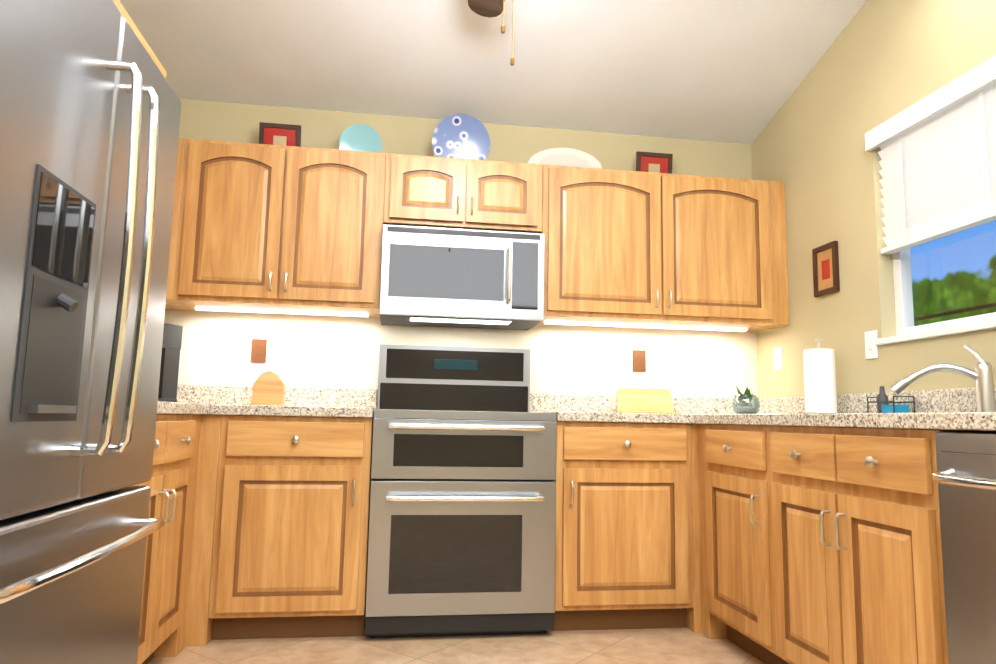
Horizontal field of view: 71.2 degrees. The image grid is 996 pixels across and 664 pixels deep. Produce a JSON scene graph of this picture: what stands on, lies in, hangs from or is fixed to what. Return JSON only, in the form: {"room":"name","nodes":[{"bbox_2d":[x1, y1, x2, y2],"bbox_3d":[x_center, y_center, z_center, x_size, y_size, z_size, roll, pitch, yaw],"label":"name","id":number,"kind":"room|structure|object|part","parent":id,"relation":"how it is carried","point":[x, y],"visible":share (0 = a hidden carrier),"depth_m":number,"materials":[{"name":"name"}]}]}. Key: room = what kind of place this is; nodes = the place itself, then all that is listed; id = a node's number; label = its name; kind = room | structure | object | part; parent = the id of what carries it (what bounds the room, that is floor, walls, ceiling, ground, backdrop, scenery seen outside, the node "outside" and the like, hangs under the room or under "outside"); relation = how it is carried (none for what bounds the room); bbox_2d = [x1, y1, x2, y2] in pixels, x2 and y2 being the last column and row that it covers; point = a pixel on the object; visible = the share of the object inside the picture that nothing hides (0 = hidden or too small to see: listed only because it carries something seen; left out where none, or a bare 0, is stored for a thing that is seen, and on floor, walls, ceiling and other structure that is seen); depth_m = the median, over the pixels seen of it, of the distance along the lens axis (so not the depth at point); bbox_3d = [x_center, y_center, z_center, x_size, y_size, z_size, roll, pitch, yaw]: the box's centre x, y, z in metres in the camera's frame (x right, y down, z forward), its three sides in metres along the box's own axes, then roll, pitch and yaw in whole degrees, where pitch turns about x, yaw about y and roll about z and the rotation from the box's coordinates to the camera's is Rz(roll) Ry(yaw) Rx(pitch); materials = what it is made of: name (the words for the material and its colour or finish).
{"room":"kitchen","nodes":[
{"label":"kitchen","id":0,"kind":"room"},
{"bbox_2d":[148,627,764,663],"bbox_3d":[0.234,0.963,0.161,3.580,0.100,6.875,2,-7,-8],"label":"floor","id":1,"kind":"structure","parent":0,"point":[686,645],"depth_m":2.66,"materials":[{"name":"tile"}]},
{"bbox_2d":[0,0,180,663],"bbox_3d":[-1.169,0.143,1.387,0.798,1.775,0.957,2,-7,-8],"label":"refrigerator","id":2,"kind":"object","parent":1,"relation":"on","point":[90,107],"visible":1,"depth_m":1.40,"materials":[{"name":"grey metal"}]},
{"bbox_2d":[136,408,204,663],"bbox_3d":[-1.407,0.690,2.168,0.648,0.874,0.745,2,-7,-8],"label":"base cabinet","id":3,"kind":"object","parent":1,"relation":"on","point":[167,596],"depth_m":2.37,"materials":[{"name":"brown wood"}]},
{"bbox_2d":[157,400,208,415],"bbox_3d":[-1.403,0.242,2.274,0.653,0.041,0.825,2,-7,-8],"label":"countertop","id":4,"kind":"structure","parent":3,"relation":"on","point":[185,404],"depth_m":2.49,"materials":[{"name":"beige stone"}]},
{"bbox_2d":[158,323,182,401],"bbox_3d":[-1.550,0.141,3.112,0.120,0.360,0.200,-2,-8,26],"label":"coffee maker","id":5,"kind":"object","parent":4,"relation":"on","point":[170,356],"visible":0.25,"depth_m":3.13,"materials":[{"name":"black plastic"}]},
{"bbox_2d":[189,416,216,645],"bbox_3d":[-1.499,0.788,2.969,0.702,0.874,0.649,2,-7,-8],"label":"base cabinet","id":6,"kind":"object","parent":1,"relation":"on","point":[207,436],"depth_m":2.69,"materials":[{"name":"brown wood"}]},
{"bbox_2d":[201,412,373,645],"bbox_3d":[-0.859,0.810,3.052,0.589,0.874,0.669,2,-7,-8],"label":"base cabinet","id":7,"kind":"object","parent":1,"relation":"on","point":[286,545],"depth_m":2.74,"materials":[{"name":"brown wood"}]},
{"bbox_2d":[209,404,376,415],"bbox_3d":[-1.197,0.343,3.055,1.292,0.041,0.674,2,-7,-8],"label":"countertop","id":8,"kind":"structure","parent":7,"relation":"on","point":[213,408],"depth_m":2.77,"materials":[{"name":"beige stone"}]},
{"bbox_2d":[250,371,285,405],"bbox_3d":[-1.087,0.270,3.304,0.150,0.169,0.080,2,-7,-8],"label":"napkin holder","id":9,"kind":"object","parent":8,"relation":"on","point":[269,387],"visible":0.85,"depth_m":3.27,"materials":[{"name":"brown wood"}]},
{"bbox_2d":[365,344,555,637],"bbox_3d":[-0.178,0.652,3.133,0.759,1.235,0.726,2,-7,-8],"label":"range","id":10,"kind":"object","parent":1,"relation":"on","point":[462,523],"visible":1,"depth_m":2.83,"materials":[{"name":"grey metal"}]},
{"bbox_2d":[550,416,700,632],"bbox_3d":[0.491,0.861,3.248,0.602,0.874,0.669,2,-7,-8],"label":"base cabinet","id":11,"kind":"object","parent":1,"relation":"on","point":[626,527],"depth_m":2.94,"materials":[{"name":"brown wood"}]},
{"bbox_2d":[536,412,692,419],"bbox_3d":[0.502,0.406,3.303,0.607,0.041,0.674,2,-7,-8],"label":"countertop","id":12,"kind":"structure","parent":11,"relation":"on","point":[580,415],"depth_m":2.97,"materials":[{"name":"beige stone"}]},
{"bbox_2d":[616,388,680,413],"bbox_3d":[0.770,0.357,3.586,0.320,0.136,0.118,2,-7,-8],"label":"cutting board","id":13,"kind":"object","parent":12,"relation":"on","point":[643,400],"visible":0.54,"depth_m":3.61,"materials":[{"name":"yellow wood"}]},
{"bbox_2d":[697,420,947,663],"bbox_3d":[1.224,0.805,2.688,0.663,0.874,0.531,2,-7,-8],"label":"base cabinet","id":14,"kind":"object","parent":1,"relation":"on","point":[779,530],"depth_m":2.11,"materials":[{"name":"brown wood"}]},
{"bbox_2d":[693,412,995,431],"bbox_3d":[1.322,0.276,2.132,0.668,0.041,3.244,2,-7,-8],"label":"countertop","id":15,"kind":"structure","parent":14,"relation":"on","point":[917,421],"depth_m":1.89,"materials":[{"name":"beige stone"}]},
{"bbox_2d":[732,384,759,413],"bbox_3d":[1.205,0.331,3.379,0.136,0.153,0.138,2,-7,-8],"label":"bowl","id":16,"kind":"object","parent":15,"relation":"on","point":[745,398],"visible":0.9,"depth_m":3.35,"materials":[{"name":"clear glass"}]},
{"bbox_2d":[803,338,836,413],"bbox_3d":[1.416,0.198,3.061,0.156,0.345,0.156,2,-7,-8],"label":"paper towel holder","id":17,"kind":"object","parent":15,"relation":"on","point":[819,380],"visible":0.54,"depth_m":3.01,"materials":[{"name":"white paper"}]},
{"bbox_2d":[867,386,914,412],"bbox_3d":[1.500,0.264,2.658,0.090,0.118,0.150,2,-7,-8],"label":"sponge caddy","id":18,"kind":"object","parent":15,"relation":"on","point":[883,404],"visible":0.67,"depth_m":2.64,"materials":[{"name":"black metal"}]},
{"bbox_2d":[889,344,995,416],"bbox_3d":[1.476,0.141,2.162,0.255,0.240,0.441,2,-7,-8],"label":"faucet","id":19,"kind":"object","parent":15,"relation":"in","point":[983,373],"depth_m":2.24,"materials":[{"name":"silver metal"}]},
{"bbox_2d":[932,432,995,663],"bbox_3d":[1.373,0.650,1.394,0.695,0.868,0.565,2,-7,-8],"label":"dishwasher","id":20,"kind":"object","parent":1,"relation":"on","point":[964,476],"visible":1,"depth_m":1.57,"materials":[{"name":"grey metal"}]},
{"bbox_3d":[1.067,0.287,1.392,0.063,0.073,0.525,2,-7,-8],"label":"handle","id":21,"kind":"part","parent":20,"relation":"part of","materials":[{"name":"silver metal"}]},
{"bbox_2d":[164,98,757,417],"bbox_3d":[-0.222,-0.817,3.749,3.580,4.300,0.120,2,-7,-8],"label":"wall","id":22,"kind":"structure","parent":0,"point":[311,351],"depth_m":3.64,"materials":[{"name":"paint"}]},
{"bbox_2d":[251,339,266,362],"bbox_3d":[-1.179,0.093,3.428,0.072,0.116,0.008,2,-7,-8],"label":"electrical outlet","id":23,"kind":"object","parent":22,"relation":"attached to","point":[258,350],"visible":1,"depth_m":3.43,"materials":[{"name":"brown plastic"}]},
{"bbox_2d":[165,138,388,317],"bbox_3d":[-1.040,-0.480,3.344,0.965,0.748,0.351,2,-7,-8],"label":"upper cabinet","id":24,"kind":"object","parent":22,"relation":"attached to","point":[256,228],"depth_m":3.18,"materials":[{"name":"brown wood"}]},
{"bbox_2d":[259,122,300,146],"bbox_3d":[-1.094,-0.942,3.487,0.200,0.201,0.047,2,-7,-8],"label":"picture frame","id":25,"kind":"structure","parent":24,"relation":"on","point":[279,134],"depth_m":3.48,"materials":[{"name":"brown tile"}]},
{"bbox_2d":[339,124,381,152],"bbox_3d":[-0.695,-0.933,3.521,0.210,0.206,0.115,2,-7,-8],"label":"decorative plate","id":26,"kind":"object","parent":24,"relation":"on","point":[360,137],"visible":0.65,"depth_m":3.50,"materials":[{"name":"teal ceramic"}]},
{"bbox_2d":[385,153,548,232],"bbox_3d":[-0.182,-0.651,3.493,0.762,0.340,0.351,2,-7,-8],"label":"upper cabinet","id":27,"kind":"object","parent":22,"relation":"attached to","point":[425,191],"depth_m":3.33,"materials":[{"name":"brown wood"}]},
{"bbox_2d":[432,114,489,159],"bbox_3d":[-0.193,-0.960,3.590,0.300,0.294,0.134,2,-7,-8],"label":"decorative plate","id":28,"kind":"object","parent":27,"relation":"on","point":[463,136],"visible":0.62,"depth_m":3.56,"materials":[{"name":"blue ceramic"}]},
{"bbox_2d":[380,224,544,329],"bbox_3d":[-0.182,-0.255,3.394,0.759,0.418,0.445,2,-7,-8],"label":"microwave","id":29,"kind":"object","parent":27,"relation":"attached to","point":[454,278],"visible":1,"depth_m":3.23,"materials":[{"name":"grey metal"}]},
{"bbox_3d":[0.051,-0.271,3.233,0.017,0.278,0.056,2,-7,-8],"label":"microwave handle","id":30,"kind":"part","parent":29,"relation":"part of","materials":[{"name":"silver metal"}]},
{"bbox_2d":[177,384,756,411],"bbox_3d":[-0.233,0.350,3.532,3.292,0.099,0.021,2,-7,-8],"label":"backsplash","id":31,"kind":"structure","parent":22,"relation":"attached to","point":[196,394],"depth_m":3.46,"materials":[{"name":"beige stone"}]},
{"bbox_2d":[633,350,645,371],"bbox_3d":[0.754,0.155,3.711,0.072,0.116,0.008,2,-7,-8],"label":"electrical outlet","id":32,"kind":"object","parent":22,"relation":"attached to","point":[639,360],"visible":1,"depth_m":3.71,"materials":[{"name":"brown plastic"}]},
{"bbox_2d":[538,165,788,332],"bbox_3d":[0.824,-0.411,3.615,1.278,0.748,0.351,2,-7,-8],"label":"upper cabinet","id":33,"kind":"object","parent":22,"relation":"attached to","point":[623,248],"depth_m":3.45,"materials":[{"name":"brown wood"}]},
{"bbox_2d":[528,148,601,168],"bbox_3d":[0.355,-0.882,3.693,0.403,0.185,0.059,2,-7,-8],"label":"decorative platter","id":34,"kind":"object","parent":33,"relation":"on","point":[566,157],"visible":0.58,"depth_m":3.68,"materials":[{"name":"white ceramic"}]},
{"bbox_2d":[635,151,672,173],"bbox_3d":[0.845,-0.870,3.768,0.200,0.201,0.047,2,-7,-8],"label":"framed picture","id":35,"kind":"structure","parent":33,"relation":"on","point":[654,162],"depth_m":3.76,"materials":[{"name":"brown"}]},
{"bbox_2d":[119,0,866,143],"bbox_3d":[0.298,-2.389,0.578,3.580,1.794,6.875,2,-7,-8],"label":"ceiling","id":36,"kind":"structure","parent":0,"point":[732,71],"depth_m":3.29,"materials":[{"name":"paint"}]},
{"bbox_2d":[468,0,513,65],"bbox_3d":[0.026,-1.243,2.222,1.250,0.908,1.197,2,-7,-8],"label":"ceiling fan","id":37,"kind":"object","parent":36,"relation":"hanging from","point":[489,8],"visible":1,"depth_m":2.76,"materials":[{"name":"brown wood"}]},
{"bbox_2d":[751,0,995,397],"bbox_3d":[1.986,-1.157,0.681,0.120,4.300,6.635,2,-7,-8],"label":"wall","id":38,"kind":"structure","parent":0,"point":[879,62],"depth_m":3.03,"materials":[{"name":"paint"}]},
{"bbox_2d":[774,347,782,369],"bbox_3d":[1.448,0.139,3.599,0.008,0.115,0.072,2,-7,-8],"label":"electrical outlet plate","id":39,"kind":"object","parent":38,"relation":"attached to","point":[778,364],"visible":1,"depth_m":3.59,"materials":[{"name":"white plastic"}]},
{"bbox_2d":[812,241,839,296],"bbox_3d":[1.515,-0.289,3.215,0.018,0.230,0.170,2,-7,-8],"label":"picture frame","id":40,"kind":"object","parent":38,"relation":"attached to","point":[825,259],"visible":0.98,"depth_m":3.21,"materials":[{"name":"brown wood"}]},
{"bbox_2d":[864,330,877,358],"bbox_3d":[1.554,0.053,2.896,0.008,0.115,0.072,2,-7,-8],"label":"electrical outlet plate","id":41,"kind":"object","parent":38,"relation":"attached to","point":[871,349],"visible":1,"depth_m":2.89,"materials":[{"name":"white plastic"}]},
{"bbox_2d":[757,384,995,411],"bbox_3d":[1.644,0.219,2.188,0.020,0.099,3.244,2,-7,-8],"label":"backsplash","id":42,"kind":"structure","parent":38,"relation":"attached to","point":[960,399],"depth_m":2.59,"materials":[{"name":"beige stone"}]},
{"bbox_2d":[865,55,995,253],"bbox_3d":[1.675,-0.565,2.373,0.082,0.692,1.114,2,-7,-8],"label":"window blind","id":43,"kind":"object","parent":38,"relation":"attached to","point":[937,155],"visible":0.98,"depth_m":2.59,"materials":[{"name":"white fabric"}]},
{"bbox_2d":[875,222,995,344],"bbox_3d":[1.704,-0.452,2.364,0.133,0.892,1.130,2,-7,-8],"label":"window unit","id":44,"kind":"structure","parent":38,"relation":"in","point":[903,296],"depth_m":2.72,"materials":[{"name":"white"}]},
{"label":"outside","id":45,"kind":"structure","parent":0,"visible":0},
{"bbox_2d":[910,220,995,325],"bbox_3d":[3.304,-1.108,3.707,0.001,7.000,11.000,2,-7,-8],"label":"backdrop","id":46,"kind":"structure","parent":45,"point":[961,285],"depth_m":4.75,"materials":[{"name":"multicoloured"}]}
]}

